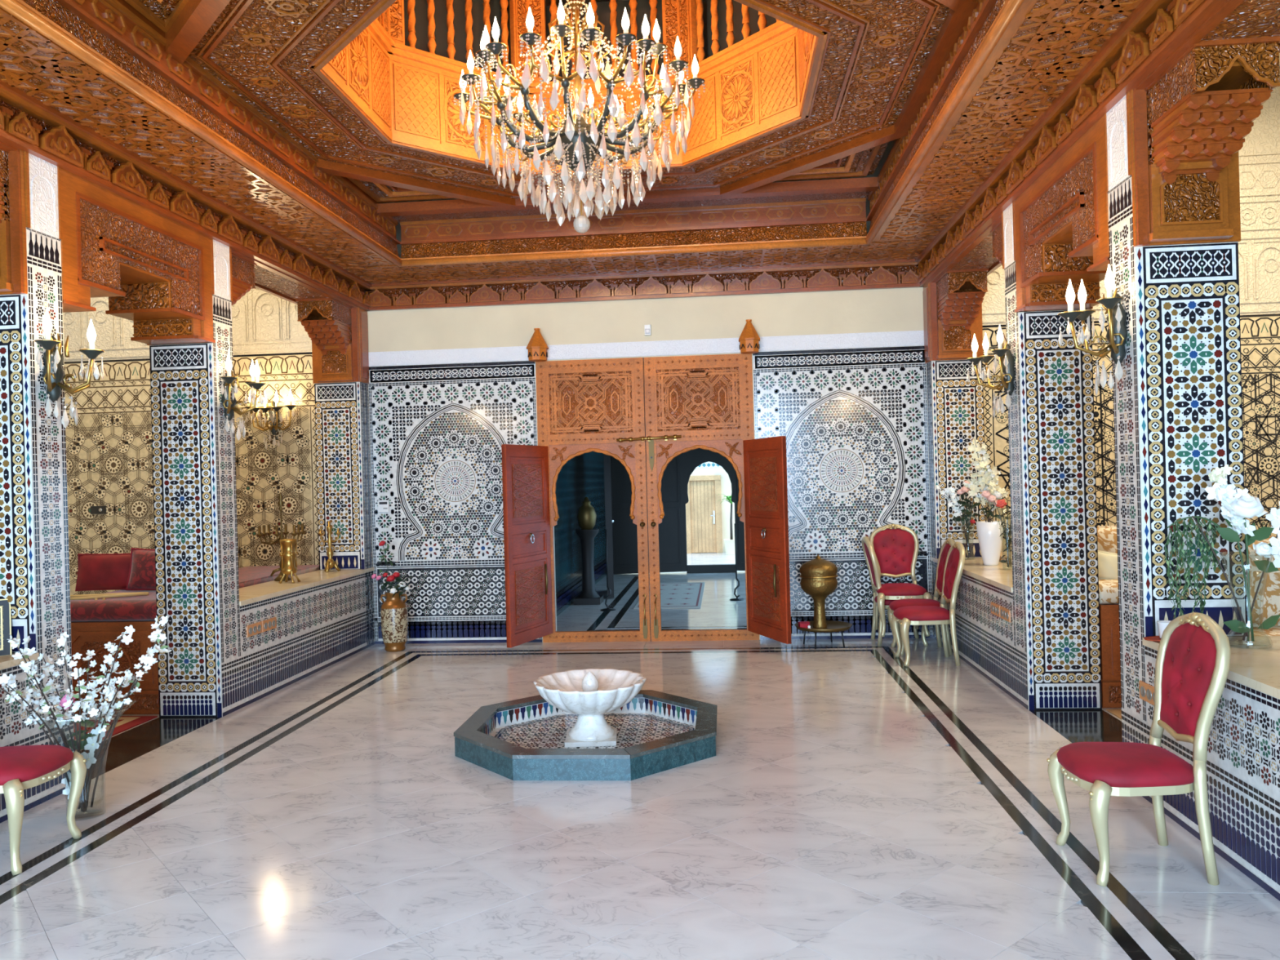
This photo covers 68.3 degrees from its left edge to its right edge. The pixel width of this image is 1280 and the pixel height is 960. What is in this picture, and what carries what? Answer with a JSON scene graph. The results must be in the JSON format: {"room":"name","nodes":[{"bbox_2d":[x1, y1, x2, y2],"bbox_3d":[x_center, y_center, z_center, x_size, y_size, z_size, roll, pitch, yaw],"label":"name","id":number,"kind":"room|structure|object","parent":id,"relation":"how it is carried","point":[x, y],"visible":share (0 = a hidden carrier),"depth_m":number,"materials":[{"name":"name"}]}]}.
{"room":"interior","nodes":[
{"label":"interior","id":0,"kind":"room"},
{"bbox_2d":[0,653,40,822],"bbox_3d":[-3.630,1.304,2.888,0.672,0.785,4.110,-2,0,5],"label":"wall","id":1,"kind":"structure","parent":0,"point":[14,731],"depth_m":4.76,"materials":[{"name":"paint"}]},
{"bbox_2d":[0,598,12,656],"bbox_3d":[-3.419,0.773,4.814,0.354,0.303,0.109,-2,0,-33],"label":"framed picture","id":2,"kind":"object","parent":1,"relation":"on","point":[6,649],"visible":0.89,"depth_m":4.88,"materials":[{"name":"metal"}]},
{"bbox_2d":[0,148,74,803],"bbox_3d":[-3.383,-0.010,5.037,0.487,3.400,0.300,-2,0,5],"label":"pillar","id":3,"kind":"structure","parent":0,"point":[34,557],"depth_m":4.93,"materials":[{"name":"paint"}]},
{"bbox_2d":[0,146,13,293],"bbox_3d":[-3.445,-1.339,4.661,0.368,0.740,0.490,-2,0,5],"label":"corbel","id":4,"kind":"object","parent":3,"relation":"attached to","point":[6,285],"visible":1,"depth_m":4.85,"materials":[{"name":"brown wood"}]},
{"bbox_2d":[34,308,105,428],"bbox_3d":[-3.033,-0.577,5.029,0.318,0.610,0.399,-2,0,40],"label":"wall sconce","id":5,"kind":"object","parent":3,"relation":"attached to","point":[54,374],"visible":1,"depth_m":5.00,"materials":[{"name":"brown metal"}]},
{"bbox_2d":[146,238,242,717],"bbox_3d":[-3.225,-0.014,6.822,0.487,3.400,0.314,-2,0,5],"label":"pillar","id":6,"kind":"structure","parent":0,"point":[194,460],"depth_m":6.71,"materials":[{"name":"tile"}]},
{"bbox_2d":[60,168,215,345],"bbox_3d":[-3.321,-1.338,5.945,0.474,0.748,1.526,-2,0,5],"label":"wooden bracket","id":7,"kind":"object","parent":6,"relation":"attached to","point":[153,270],"visible":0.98,"depth_m":5.98,"materials":[{"name":"brown wood"}]},
{"bbox_2d":[219,353,266,440],"bbox_3d":[-2.876,-0.586,6.813,0.318,0.610,0.399,-2,0,40],"label":"wall sconce","id":8,"kind":"object","parent":6,"relation":"attached to","point":[228,389],"visible":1,"depth_m":6.79,"materials":[{"name":"brown metal"}]},
{"bbox_2d":[231,253,256,305],"bbox_3d":[-3.220,-1.345,7.224,0.368,0.740,0.490,-2,0,5],"label":"corbel","id":9,"kind":"object","parent":6,"relation":"attached to","point":[242,269],"visible":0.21,"depth_m":7.23,"materials":[{"name":"brown wood"}]},
{"bbox_2d":[239,567,375,706],"bbox_3d":[-3.057,1.290,8.309,0.482,0.785,2.672,-2,0,5],"label":"wall","id":10,"kind":"structure","parent":0,"point":[321,618],"depth_m":8.00,"materials":[{"name":"tile"}]},
{"bbox_2d":[246,621,262,637],"bbox_3d":[-2.925,1.130,7.140,0.011,0.086,0.229,-2,0,5],"label":"wall socket","id":11,"kind":"object","parent":10,"relation":"attached to","point":[255,628],"visible":1,"depth_m":7.14,"materials":[{"name":"brown"}]},
{"bbox_2d":[261,617,276,632],"bbox_3d":[-2.904,1.129,7.373,0.011,0.086,0.237,-2,0,5],"label":"wall socket","id":12,"kind":"object","parent":10,"relation":"attached to","point":[269,624],"visible":1,"depth_m":7.37,"materials":[{"name":"brown plastic"}]},
{"bbox_2d":[256,492,306,581],"bbox_3d":[-3.213,0.505,8.455,0.363,0.790,0.362,-2,0,-6],"label":"candelabra","id":13,"kind":"object","parent":10,"relation":"on","point":[280,503],"visible":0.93,"depth_m":8.44,"materials":[{"name":"gold metal"}]},
{"bbox_2d":[270,538,300,583],"bbox_3d":[-3.119,0.710,8.257,0.252,0.386,0.148,-2,0,5],"label":"burner","id":14,"kind":"object","parent":10,"relation":"on","point":[289,553],"visible":1,"depth_m":8.21,"materials":[{"name":"gold metal"}]},
{"bbox_2d":[318,520,341,572],"bbox_3d":[-3.044,0.652,9.235,0.230,0.504,0.152,-2,0,5],"label":"candlestick","id":15,"kind":"object","parent":10,"relation":"on","point":[330,563],"visible":1,"depth_m":9.24,"materials":[{"name":"gold metal"}]},
{"bbox_2d":[311,306,374,644],"bbox_3d":[-2.984,-0.020,9.510,0.495,3.400,0.262,-2,0,5],"label":"pillar","id":16,"kind":"structure","parent":0,"point":[342,426],"depth_m":9.42,"materials":[{"name":"tile"}]},
{"bbox_2d":[231,248,355,307],"bbox_3d":[-3.142,-1.754,8.310,0.454,0.125,2.672,-2,0,5],"label":"lintel","id":17,"kind":"object","parent":16,"relation":"on","point":[268,279],"visible":0.29,"depth_m":8.30,"materials":[{"name":"brown wood"}]},
{"bbox_2d":[295,297,354,382],"bbox_3d":[-3.049,-1.349,9.153,0.368,0.740,0.490,-2,0,5],"label":"corbel","id":18,"kind":"object","parent":16,"relation":"attached to","point":[327,322],"visible":1,"depth_m":9.21,"materials":[{"name":"brown wood"}]},
{"bbox_2d":[124,0,977,223],"bbox_3d":[-0.634,-2.439,3.043,4.443,0.130,11.162,-2,0,5],"label":"ceiling","id":19,"kind":"structure","parent":0,"point":[882,60],"depth_m":6.09,"materials":[{"name":"brown wood"}]},
{"bbox_2d":[0,0,401,266],"bbox_3d":[-2.614,-2.199,4.493,0.078,0.465,8.542,-2,0,5],"label":"ceiling beam","id":20,"kind":"structure","parent":19,"relation":"attached to","point":[113,37],"depth_m":5.36,"materials":[{"name":"red wood"}]},
{"bbox_2d":[306,0,827,172],"bbox_3d":[-0.415,-3.612,5.949,3.310,2.355,3.310,-2,0,5],"label":"ceiling","id":21,"kind":"structure","parent":19,"relation":"attached to","point":[403,71],"depth_m":6.98,"materials":[{"name":"brown wood"}]},
{"bbox_2d":[453,0,705,233],"bbox_3d":[-0.406,-3.169,5.918,1.586,3.242,1.473,-2,0,5],"label":"chandelier","id":22,"kind":"object","parent":21,"relation":"hanging from","point":[579,144],"visible":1,"depth_m":5.71,"materials":[{"name":"glass"}]},
{"bbox_2d":[400,197,868,266],"bbox_3d":[-0.104,-2.265,8.560,4.286,0.465,0.078,-2,0,5],"label":"ceiling beam","id":23,"kind":"structure","parent":19,"relation":"attached to","point":[835,222],"depth_m":8.55,"materials":[{"name":"red wood"}]},
{"bbox_2d":[865,0,1024,244],"bbox_3d":[1.655,-2.312,4.116,0.078,0.465,8.542,-2,0,5],"label":"crown molding","id":24,"kind":"structure","parent":19,"relation":"attached to","point":[990,19],"depth_m":5.55,"materials":[{"name":"red wood"}]},
{"bbox_2d":[0,0,1142,284],"bbox_3d":[-0.437,-2.053,4.723,5.566,0.041,9.342,-2,0,5],"label":"ceiling","id":25,"kind":"structure","parent":0,"point":[1046,43],"depth_m":5.75,"materials":[{"name":"brown wood"}]},
{"bbox_2d":[554,451,606,616],"bbox_3d":[-0.986,-0.073,12.957,0.203,3.400,6.358,-2,0,5],"label":"wall","id":26,"kind":"structure","parent":0,"point":[582,476],"depth_m":12.80,"materials":[{"name":"paint"}]},
{"bbox_2d":[610,387,745,574],"bbox_3d":[1.001,-0.025,16.024,3.220,3.200,0.140,-2,0,5],"label":"door","id":27,"kind":"structure","parent":26,"relation":"in","point":[676,476],"depth_m":16.02,"materials":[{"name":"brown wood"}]},
{"bbox_2d":[506,0,707,73],"bbox_3d":[-0.717,-4.382,3.438,14.600,1.400,12.742,-2,0,5],"label":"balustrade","id":28,"kind":"structure","parent":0,"point":[548,2],"depth_m":9.41,"materials":[{"name":"wood"}]},
{"bbox_2d":[0,552,1279,959],"bbox_3d":[0.076,1.724,10.588,14.200,0.252,26.900,-2,0,5],"label":"floor","id":29,"kind":"structure","parent":0,"point":[853,802],"depth_m":4.28,"materials":[{"name":"white stone"}]},
{"bbox_2d":[0,744,86,875],"bbox_3d":[-2.882,1.175,4.206,0.579,1.014,0.503,-2,0,2],"label":"dining chair","id":30,"kind":"object","parent":29,"relation":"on","point":[22,767],"visible":1,"depth_m":4.13,"materials":[{"name":"fabric"}]},
{"bbox_2d":[27,697,133,818],"bbox_3d":[-2.775,1.409,4.715,0.447,0.530,0.447,-2,0,28],"label":"glass vase","id":31,"kind":"object","parent":29,"relation":"on","point":[126,708],"visible":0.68,"depth_m":4.70,"materials":[{"name":"clear glass"}]},
{"bbox_2d":[0,615,172,812],"bbox_3d":[-2.736,1.162,4.568,0.568,0.967,0.781,-2,0,43],"label":"blossom branches","id":32,"kind":"object","parent":31,"relation":"in","point":[92,744],"visible":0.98,"depth_m":4.66,"materials":[{"name":"white plant"}]},
{"bbox_2d":[73,715,157,751],"bbox_3d":[-4.668,1.719,6.137,2.335,0.010,1.400,-2,0,5],"label":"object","id":33,"kind":"object","parent":29,"relation":"on","point":[125,722],"visible":0.07,"depth_m":6.54,"materials":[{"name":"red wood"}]},
{"bbox_2d":[70,564,319,715],"bbox_3d":[-3.706,1.284,8.210,0.770,0.830,2.855,-2,0,5],"label":"bench sofa","id":34,"kind":"object","parent":29,"relation":"on","point":[95,624],"visible":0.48,"depth_m":6.82,"materials":[{"name":"brown wood"}]},
{"bbox_2d":[75,553,130,591],"bbox_3d":[-4.232,0.738,7.584,0.627,0.302,0.156,-2,0,4],"label":"cushion","id":35,"kind":"object","parent":34,"relation":"on","point":[95,571],"visible":0.61,"depth_m":7.53,"materials":[{"name":"fabric"}]},
{"bbox_2d":[70,591,148,599],"bbox_3d":[-3.952,0.889,6.953,0.566,0.094,0.200,-2,0,-8],"label":"ledge","id":36,"kind":"object","parent":34,"relation":"on","point":[80,597],"visible":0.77,"depth_m":6.99,"materials":[{"name":"beige wood"}]},
{"bbox_2d":[125,547,155,590],"bbox_3d":[-3.737,0.711,7.439,0.607,0.364,0.178,-2,0,-1],"label":"cushion","id":37,"kind":"object","parent":34,"relation":"on","point":[142,576],"visible":0.34,"depth_m":7.38,"materials":[{"name":"fabric"}]},
{"bbox_2d":[380,591,408,652],"bbox_3d":[-2.399,1.381,9.219,0.260,0.567,0.260,-2,0,30],"label":"porcelain vase","id":38,"kind":"object","parent":29,"relation":"on","point":[393,611],"visible":1,"depth_m":9.13,"materials":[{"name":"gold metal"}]},
{"bbox_2d":[371,541,413,599],"bbox_3d":[-2.438,1.014,9.213,0.380,0.844,0.320,-2,0,5],"label":"bouquet","id":39,"kind":"object","parent":38,"relation":"in","point":[389,579],"visible":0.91,"depth_m":9.20,"materials":[{"name":"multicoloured plant"}]},
{"bbox_2d":[453,689,717,780],"bbox_3d":[-0.300,1.540,5.820,1.548,0.138,1.548,-2,0,5],"label":"fountain basin","id":40,"kind":"object","parent":29,"relation":"on","point":[523,739],"visible":0.9,"depth_m":5.54,"materials":[{"name":"teal stone"}]},
{"bbox_2d":[533,668,646,747],"bbox_3d":[-0.304,1.392,5.820,0.697,0.420,0.697,-2,0,-1],"label":"fountain","id":41,"kind":"object","parent":40,"relation":"on","point":[589,694],"visible":1,"depth_m":5.72,"materials":[{"name":"white stone"}]},
{"bbox_2d":[533,668,646,715],"bbox_3d":[-0.306,1.332,5.820,0.697,0.204,0.697,-2,0,-1],"label":"bowl","id":42,"kind":"object","parent":41,"relation":"on","point":[572,691],"depth_m":5.71,"materials":[{"name":"white stone"}]},
{"bbox_2d":[573,528,603,604],"bbox_3d":[-0.683,1.135,12.410,0.340,0.970,0.340,-2,0,5],"label":"pedestal","id":43,"kind":"object","parent":29,"relation":"on","point":[588,595],"visible":0.98,"depth_m":12.34,"materials":[{"name":"black stone"}]},
{"bbox_2d":[577,497,596,529],"bbox_3d":[-0.701,0.434,12.411,0.260,0.430,0.256,-2,0,5],"label":"jar","id":44,"kind":"object","parent":43,"relation":"on","point":[586,515],"visible":1,"depth_m":12.33,"materials":[{"name":"brown metal"}]},
{"bbox_2d":[600,529,615,611],"bbox_3d":[-0.406,1.112,11.683,0.200,1.000,0.190,-2,0,5],"label":"iron hook","id":45,"kind":"object","parent":29,"relation":"on","point":[607,609],"visible":1,"depth_m":11.68,"materials":[{"name":"black metal"}]},
{"bbox_2d":[603,453,613,598],"bbox_3d":[-0.436,0.233,13.292,0.115,2.740,1.000,-2,0,-2],"label":"door leaf","id":46,"kind":"structure","parent":29,"relation":"on","point":[607,482],"depth_m":12.79,"materials":[{"name":"brown wood"}]},
{"bbox_2d":[633,582,705,608],"bbox_3d":[0.458,1.584,13.089,0.830,0.010,2.850,-2,0,5],"label":"rug","id":47,"kind":"object","parent":29,"relation":"on","point":[686,594],"visible":0.81,"depth_m":12.89,"materials":[{"name":"fabric"}]},
{"bbox_2d":[715,493,735,555],"bbox_3d":[1.900,0.894,19.661,0.596,1.316,0.340,-2,0,5],"label":"palm","id":48,"kind":"object","parent":29,"relation":"on","point":[729,544],"visible":0.67,"depth_m":19.60,"materials":[{"name":"ceramic"}]},
{"bbox_2d":[729,523,744,600],"bbox_3d":[1.257,1.069,12.340,0.200,1.000,0.190,-2,0,5],"label":"iron hook","id":49,"kind":"object","parent":29,"relation":"on","point":[736,578],"visible":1,"depth_m":12.33,"materials":[{"name":"black metal"}]},
{"bbox_2d":[794,620,852,648],"bbox_3d":[1.724,1.458,8.866,0.532,0.197,0.532,-2,0,5],"label":"tray table","id":50,"kind":"object","parent":29,"relation":"on","point":[832,625],"visible":0.84,"depth_m":8.80,"materials":[{"name":"gold metal"}]},
{"bbox_2d":[799,555,838,628],"bbox_3d":[1.683,1.042,8.869,0.359,0.685,0.359,-2,0,5],"label":"brass urn","id":51,"kind":"object","parent":50,"relation":"on","point":[819,580],"visible":1,"depth_m":8.76,"materials":[{"name":"brown metal"}]},
{"bbox_2d":[800,575,837,596],"bbox_3d":[1.682,0.987,8.869,0.348,0.194,0.348,-2,0,5],"label":"bowl","id":52,"kind":"object","parent":51,"relation":"on","point":[813,585],"depth_m":8.73,"materials":[{"name":"gold metal"}]},
{"bbox_2d":[794,620,852,632],"bbox_3d":[1.722,1.377,8.866,0.532,0.034,0.532,-2,0,5],"label":"tray","id":53,"kind":"object","parent":50,"relation":"on","point":[832,625],"depth_m":8.81,"materials":[{"name":"gold metal"}]},
{"bbox_2d":[861,536,928,646],"bbox_3d":[2.411,1.036,8.926,0.580,1.014,0.504,-2,0,5],"label":"dining chair","id":54,"kind":"object","parent":29,"relation":"on","point":[868,553],"visible":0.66,"depth_m":8.84,"materials":[{"name":"metal"}]},
{"bbox_2d":[869,524,931,636],"bbox_3d":[2.432,0.931,8.873,0.504,1.014,0.580,-2,0,5],"label":"dining chair","id":55,"kind":"object","parent":29,"relation":"on","point":[895,550],"visible":0.91,"depth_m":9.03,"materials":[{"name":"fabric"}]},
{"bbox_2d":[886,537,955,655],"bbox_3d":[2.531,1.032,8.462,0.580,1.014,0.504,-2,0,5],"label":"dining chair","id":56,"kind":"object","parent":29,"relation":"on","point":[895,604],"visible":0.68,"depth_m":8.44,"materials":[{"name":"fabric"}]},
{"bbox_2d":[890,542,965,666],"bbox_3d":[2.443,1.034,7.993,0.580,1.014,0.504,-2,0,5],"label":"dining chair","id":57,"kind":"object","parent":29,"relation":"on","point":[906,616],"visible":1,"depth_m":7.82,"materials":[{"name":"fabric"}]},
{"bbox_2d":[999,551,1121,707],"bbox_3d":[3.623,1.090,7.589,0.875,0.830,2.790,-2,0,5],"label":"bench sofa","id":58,"kind":"object","parent":29,"relation":"on","point":[1108,588],"visible":0.18,"depth_m":6.26,"materials":[{"name":"brown wood"}]},
{"bbox_2d":[1097,525,1117,553],"bbox_3d":[3.346,0.510,6.816,0.529,0.368,0.182,-2,0,5],"label":"cushion","id":59,"kind":"object","parent":58,"relation":"on","point":[1106,535],"visible":0.14,"depth_m":6.76,"materials":[{"name":"beige fabric"}]},
{"bbox_2d":[1097,550,1118,579],"bbox_3d":[3.221,0.597,6.556,0.345,0.263,0.115,-2,0,-2],"label":"cushion","id":60,"kind":"object","parent":58,"relation":"on","point":[1107,562],"visible":0.34,"depth_m":6.51,"materials":[{"name":"beige fabric"}]},
{"bbox_2d":[1106,709,1121,719],"bbox_3d":[4.077,1.488,5.497,2.125,0.010,1.260,-2,0,5],"label":"rug","id":61,"kind":"object","parent":29,"relation":"on","point":[1117,713],"visible":0.02,"depth_m":6.13,"materials":[{"name":"brown carpet"}]},
{"bbox_2d":[1249,626,1279,635],"bbox_3d":[4.017,1.155,5.346,1.400,0.680,0.730,-2,0,5],"label":"bench sofa","id":62,"kind":"object","parent":61,"relation":"on","point":[1274,630],"visible":0.02,"depth_m":5.16,"materials":[{"name":"beige fabric"}]},
{"bbox_2d":[1246,535,1279,626],"bbox_3d":[3.546,0.575,5.373,0.711,0.527,0.228,-2,0,-5],"label":"cushion","id":63,"kind":"object","parent":62,"relation":"on","point":[1271,598],"visible":0.19,"depth_m":5.27,"materials":[{"name":"beige fabric"}]},
{"bbox_2d":[1046,612,1231,886],"bbox_3d":[2.004,1.046,3.812,0.580,1.014,0.503,-2,0,3],"label":"dining chair","id":64,"kind":"object","parent":29,"relation":"on","point":[1192,665],"visible":1,"depth_m":3.68,"materials":[{"name":"fabric"}]},
{"bbox_2d":[62,68,1279,644],"bbox_3d":[-0.090,-0.997,9.521,14.200,5.400,0.328,-2,0,5],"label":"wall","id":65,"kind":"structure","parent":0,"point":[840,375],"depth_m":9.47,"materials":[{"name":"tile"}]},
{"bbox_2d":[244,389,296,449],"bbox_3d":[-3.762,-0.613,9.561,0.518,0.610,0.315,-2,0,23],"label":"wall sconce","id":66,"kind":"object","parent":65,"relation":"attached to","point":[273,420],"visible":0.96,"depth_m":9.56,"materials":[{"name":"brown metal"}]},
{"bbox_2d":[377,499,389,512],"bbox_3d":[-2.608,0.265,9.594,0.115,0.125,0.022,-2,0,5],"label":"thermostat","id":67,"kind":"object","parent":65,"relation":"attached to","point":[383,504],"visible":1,"depth_m":9.59,"materials":[{"name":"white plastic"}]},
{"bbox_2d":[526,328,548,361],"bbox_3d":[-1.016,-1.343,9.346,0.210,0.320,0.210,-2,0,-40],"label":"lamp","id":68,"kind":"object","parent":65,"relation":"attached to","point":[537,348],"visible":1,"depth_m":9.28,"materials":[{"name":"brown wood"}]},
{"bbox_2d":[528,347,546,361],"bbox_3d":[-1.013,-1.243,9.344,0.181,0.120,0.181,-2,0,5],"label":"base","id":69,"kind":"object","parent":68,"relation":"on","point":[535,354],"depth_m":9.27,"materials":[{"name":"wood"}]},
{"bbox_2d":[364,258,923,311],"bbox_3d":[-0.069,-1.923,9.340,5.651,0.260,0.120,-2,0,5],"label":"crown molding","id":70,"kind":"structure","parent":65,"relation":"attached to","point":[871,274],"depth_m":9.31,"materials":[{"name":"red wood"}]},
{"bbox_2d":[501,353,791,648],"bbox_3d":[0.065,0.192,8.987,2.602,2.815,0.916,-2,0,5],"label":"door","id":71,"kind":"structure","parent":65,"relation":"in","point":[703,402],"depth_m":9.32,"materials":[{"name":"brown wood"}]},
{"bbox_2d":[738,319,759,353],"bbox_3d":[1.060,-1.397,9.163,0.210,0.320,0.210,-2,0,-40],"label":"finial","id":72,"kind":"object","parent":65,"relation":"attached to","point":[748,340],"visible":1,"depth_m":9.10,"materials":[{"name":"brown wood"}]},
{"bbox_2d":[922,281,986,636],"bbox_3d":[3.010,-0.179,8.981,0.492,3.400,0.262,-2,0,5],"label":"pillar","id":73,"kind":"structure","parent":0,"point":[955,405],"depth_m":8.89,"materials":[{"name":"tile"}]},
{"bbox_2d":[935,268,988,359],"bbox_3d":[2.943,-1.507,8.625,0.368,0.740,0.490,-2,0,5],"label":"corbel","id":74,"kind":"object","parent":73,"relation":"attached to","point":[960,293],"visible":0.99,"depth_m":8.68,"materials":[{"name":"brown wood"}]},
{"bbox_2d":[930,214,1002,282],"bbox_3d":[2.869,-1.913,7.825,0.454,0.125,2.582,-2,0,5],"label":"lintel","id":75,"kind":"object","parent":73,"relation":"on","point":[979,254],"visible":0.18,"depth_m":7.92,"materials":[{"name":"brown wood"}]},
{"bbox_2d":[929,556,1015,699],"bbox_3d":[2.946,1.131,7.825,0.482,0.785,2.582,-2,0,5],"label":"wall","id":76,"kind":"structure","parent":0,"point":[985,640],"depth_m":7.34,"materials":[{"name":"tile"}]},
{"bbox_2d":[975,520,1004,565],"bbox_3d":[3.034,0.547,8.166,0.230,0.375,0.230,-2,0,5],"label":"ceramic vase","id":77,"kind":"object","parent":76,"relation":"on","point":[988,534],"visible":0.96,"depth_m":8.09,"materials":[{"name":"white ceramic"}]},
{"bbox_2d":[962,437,1008,540],"bbox_3d":[2.991,0.162,8.130,0.365,1.069,0.204,-2,0,5],"label":"bouquet","id":78,"kind":"object","parent":77,"relation":"in","point":[988,480],"visible":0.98,"depth_m":8.15,"materials":[{"name":"white plant"}]},
{"bbox_3d":[3.041,0.575,8.748,0.136,0.320,0.136,-2,0,5],"label":"glass vase","id":79,"kind":"object","parent":76,"relation":"on","visible":0},
{"bbox_2d":[936,480,980,558],"bbox_3d":[2.955,0.367,8.752,0.403,0.720,0.242,-2,0,5],"label":"bouquet","id":80,"kind":"object","parent":79,"relation":"in","point":[957,505],"visible":0.81,"depth_m":8.73,"materials":[{"name":"grey plant"}]},
{"bbox_3d":[3.021,0.485,7.746,0.132,0.500,0.132,-2,0,5],"label":"glass vase","id":81,"kind":"object","parent":76,"relation":"on","visible":0},
{"bbox_2d":[994,498,1011,567],"bbox_3d":[3.009,0.434,7.745,0.194,0.563,0.124,-2,0,-25],"label":"stems","id":82,"kind":"object","parent":81,"relation":"in","point":[1000,503],"visible":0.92,"depth_m":7.74,"materials":[{"name":"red plant"}]},
{"bbox_2d":[1001,200,1102,710],"bbox_3d":[2.785,-0.173,6.383,0.484,3.400,0.314,-2,0,5],"label":"pillar","id":83,"kind":"structure","parent":0,"point":[1051,421],"depth_m":6.27,"materials":[{"name":"tile"}]},
{"bbox_2d":[965,324,1015,417],"bbox_3d":[2.411,-0.726,6.432,0.318,0.610,0.399,-2,0,40],"label":"wall sconce","id":84,"kind":"object","parent":83,"relation":"attached to","point":[1006,360],"visible":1,"depth_m":6.40,"materials":[{"name":"brown metal"}]},
{"bbox_2d":[990,221,1002,264],"bbox_3d":[2.781,-1.503,6.785,0.368,0.740,0.490,-2,0,5],"label":"corbel","id":85,"kind":"object","parent":83,"relation":"attached to","point":[996,232],"visible":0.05,"depth_m":6.90,"materials":[{"name":"brown wood"}]},
{"bbox_2d":[1013,115,1109,312],"bbox_3d":[2.660,-1.496,5.522,0.476,0.748,1.496,-2,0,5],"label":"wooden bracket","id":86,"kind":"object","parent":83,"relation":"attached to","point":[1061,220],"visible":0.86,"depth_m":5.68,"materials":[{"name":"brown wood"}]},
{"bbox_2d":[1103,88,1248,800],"bbox_3d":[2.629,-0.169,4.612,0.484,3.400,0.330,-2,0,5],"label":"pillar","id":87,"kind":"structure","parent":0,"point":[1178,395],"depth_m":4.49,"materials":[{"name":"tile"}]},
{"bbox_2d":[1057,264,1128,395],"bbox_3d":[2.255,-0.722,4.658,0.318,0.610,0.399,-2,0,40],"label":"wall sconce","id":88,"kind":"object","parent":87,"relation":"attached to","point":[1117,334],"visible":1,"depth_m":4.63,"materials":[{"name":"brown metal"}]},
{"bbox_2d":[1144,35,1279,243],"bbox_3d":[2.555,-1.498,4.222,0.368,0.740,0.490,-2,0,5],"label":"corbel","id":89,"kind":"object","parent":87,"relation":"attached to","point":[1201,108],"visible":1,"depth_m":4.26,"materials":[{"name":"brown wood"}]},
{"bbox_2d":[1142,635,1279,901],"bbox_3d":[2.562,1.141,2.387,0.672,0.785,4.200,-2,0,5],"label":"wall","id":90,"kind":"structure","parent":0,"point":[1242,763],"depth_m":3.70,"materials":[{"name":"tile"}]},
{"bbox_2d":[1138,680,1154,705],"bbox_3d":[2.407,1.007,4.470,0.011,0.089,0.158,-2,0,5],"label":"wall socket","id":91,"kind":"object","parent":90,"relation":"attached to","point":[1146,691],"visible":0.74,"depth_m":4.47,"materials":[{"name":"brown"}]},
{"bbox_2d":[1162,515,1222,618],"bbox_3d":[2.539,0.452,4.318,0.282,0.572,0.064,-2,0,5],"label":"trailing plant","id":92,"kind":"object","parent":90,"relation":"on","point":[1179,534],"visible":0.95,"depth_m":4.32,"materials":[{"name":"green plant"}]},
{"bbox_2d":[1219,552,1273,648],"bbox_3d":[2.722,0.535,4.229,0.206,0.415,0.206,-2,0,5],"label":"glass vase","id":93,"kind":"object","parent":90,"relation":"on","point":[1221,553],"visible":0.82,"depth_m":4.20,"materials":[{"name":"clear glass"}]},
{"bbox_2d":[1191,464,1279,641],"bbox_3d":[2.728,0.325,4.174,0.460,0.796,0.160,-2,0,12],"label":"flower arrangement","id":94,"kind":"object","parent":93,"relation":"in","point":[1235,510],"visible":1,"depth_m":4.20,"materials":[{"name":"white plant"}]},
{"bbox_3d":[-3.575,-2.676,3.693,0.410,1.860,11.942,-2,0,5],"label":"wall","id":95,"kind":"structure","parent":0,"visible":0},
{"bbox_2d":[0,78,371,311],"bbox_3d":[-3.168,-1.841,4.925,0.120,0.260,9.420,-2,0,5],"label":"crown molding","id":96,"kind":"structure","parent":95,"relation":"attached to","point":[27,124],"depth_m":5.95,"materials":[{"name":"red wood"}]},
{"bbox_3d":[2.435,-2.835,3.163,0.410,1.860,11.942,-2,0,5],"label":"wall","id":97,"kind":"structure","parent":0,"visible":0},
{"bbox_2d":[915,0,1227,287],"bbox_3d":[2.301,-1.986,4.521,0.120,0.260,9.420,-2,0,5],"label":"crown molding","id":98,"kind":"structure","parent":97,"relation":"attached to","point":[1154,29],"depth_m":5.00,"materials":[{"name":"red wood"}]},
{"label":"outside","id":99,"kind":"structure","parent":0,"visible":0},
{"bbox_2d":[689,461,734,553],"bbox_3d":[2.047,0.248,20.289,6.500,2.600,0.220,-2,0,5],"label":"wall","id":100,"kind":"structure","parent":99,"point":[706,468],"depth_m":20.22,"materials":[{"name":"paint"}]},
{"bbox_2d":[685,475,722,553],"bbox_3d":[1.365,0.736,20.211,0.770,1.660,0.098,-2,0,5],"label":"door","id":101,"kind":"structure","parent":100,"relation":"in","point":[716,530],"depth_m":20.21,"materials":[{"name":"brown wood"}]},
{"bbox_3d":[2.118,-0.156,-1.241,0.470,3.400,3.100,-2,0,5],"label":"wall","id":102,"kind":"structure","parent":0,"visible":0},
{"bbox_2d":[1135,0,1279,89],"bbox_3d":[2.368,-1.901,2.146,0.454,0.125,4.700,-2,0,5],"label":"lintel","id":103,"kind":"object","parent":102,"relation":"on","point":[1236,19],"visible":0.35,"depth_m":3.86,"materials":[{"name":"brown wood"}]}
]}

